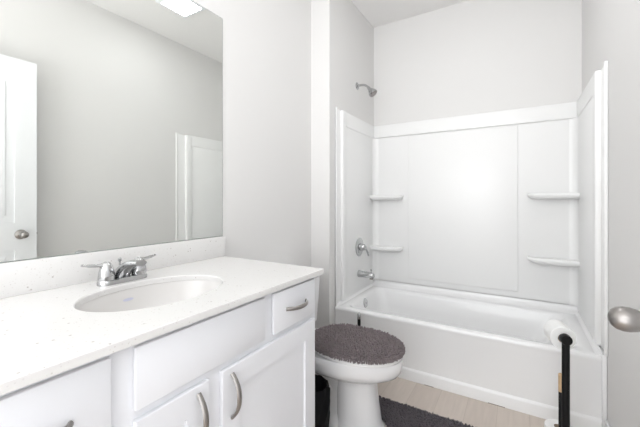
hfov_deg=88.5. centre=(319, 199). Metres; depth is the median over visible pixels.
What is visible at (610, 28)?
wall
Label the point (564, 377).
toilet paper stand
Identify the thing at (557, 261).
corner shelf
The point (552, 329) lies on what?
toilet roll
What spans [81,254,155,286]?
faucet
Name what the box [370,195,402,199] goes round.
corner shelf
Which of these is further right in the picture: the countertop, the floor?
the floor
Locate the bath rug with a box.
[379,395,473,426]
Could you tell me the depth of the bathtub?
2.00 m
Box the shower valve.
[355,238,368,255]
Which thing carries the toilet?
on the floor
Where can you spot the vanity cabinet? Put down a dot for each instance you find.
(251, 363)
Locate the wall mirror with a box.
[0,0,222,262]
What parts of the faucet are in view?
lever handle, plate, spout, lever handle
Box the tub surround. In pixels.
[335,60,607,355]
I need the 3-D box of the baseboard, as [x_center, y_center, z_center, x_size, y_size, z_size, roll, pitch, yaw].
[0.545,1.117,0.185,0.013,0.085,3.316,0,0,31]
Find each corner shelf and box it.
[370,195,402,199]
[370,245,402,251]
[527,193,579,198]
[527,256,579,266]
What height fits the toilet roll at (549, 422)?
0.112 m
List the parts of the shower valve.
lever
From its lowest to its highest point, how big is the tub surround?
1.444 m
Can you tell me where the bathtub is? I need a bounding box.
[335,279,606,426]
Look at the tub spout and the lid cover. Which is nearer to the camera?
the lid cover
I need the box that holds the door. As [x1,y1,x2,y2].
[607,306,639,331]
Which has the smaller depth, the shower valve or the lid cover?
the lid cover
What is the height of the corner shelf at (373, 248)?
0.042 m
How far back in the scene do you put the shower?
2.67 m
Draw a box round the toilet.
[315,274,402,426]
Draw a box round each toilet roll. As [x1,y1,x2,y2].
[543,320,575,348]
[544,419,570,426]
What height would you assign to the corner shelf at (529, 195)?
0.042 m
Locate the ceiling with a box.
[351,0,468,27]
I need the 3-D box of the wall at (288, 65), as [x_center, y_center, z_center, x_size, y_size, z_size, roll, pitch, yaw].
[-0.664,-0.219,1.365,0.254,2.757,4.090,0,0,31]
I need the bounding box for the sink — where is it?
[77,280,220,311]
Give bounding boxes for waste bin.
[315,374,329,426]
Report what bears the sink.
in the countertop
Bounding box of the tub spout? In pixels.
[357,269,374,279]
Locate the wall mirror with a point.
(111, 111)
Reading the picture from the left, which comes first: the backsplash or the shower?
the backsplash
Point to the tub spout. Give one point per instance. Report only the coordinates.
(365, 274)
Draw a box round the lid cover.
[315,323,404,364]
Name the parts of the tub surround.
panel, panel, panel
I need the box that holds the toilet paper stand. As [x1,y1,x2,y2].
[558,333,572,426]
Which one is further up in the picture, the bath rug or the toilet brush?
the toilet brush
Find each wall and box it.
[21,0,373,327]
[374,0,581,305]
[582,0,639,426]
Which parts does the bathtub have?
overflow plate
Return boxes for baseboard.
[605,420,610,426]
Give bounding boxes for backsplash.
[0,236,225,298]
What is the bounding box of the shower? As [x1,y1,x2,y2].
[356,82,376,96]
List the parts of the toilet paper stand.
spare post, roll arm, post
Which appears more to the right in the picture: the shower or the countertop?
the shower
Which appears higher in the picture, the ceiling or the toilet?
the ceiling
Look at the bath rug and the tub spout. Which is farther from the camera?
the tub spout
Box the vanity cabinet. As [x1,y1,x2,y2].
[0,277,314,426]
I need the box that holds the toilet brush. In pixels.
[357,312,360,325]
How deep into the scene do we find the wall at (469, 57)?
2.59 m
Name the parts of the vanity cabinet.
drawer, handle, door, handle, handle, door, drawer, handle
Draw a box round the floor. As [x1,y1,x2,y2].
[329,377,545,426]
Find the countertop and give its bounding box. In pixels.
[0,236,323,395]
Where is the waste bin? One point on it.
(322, 389)

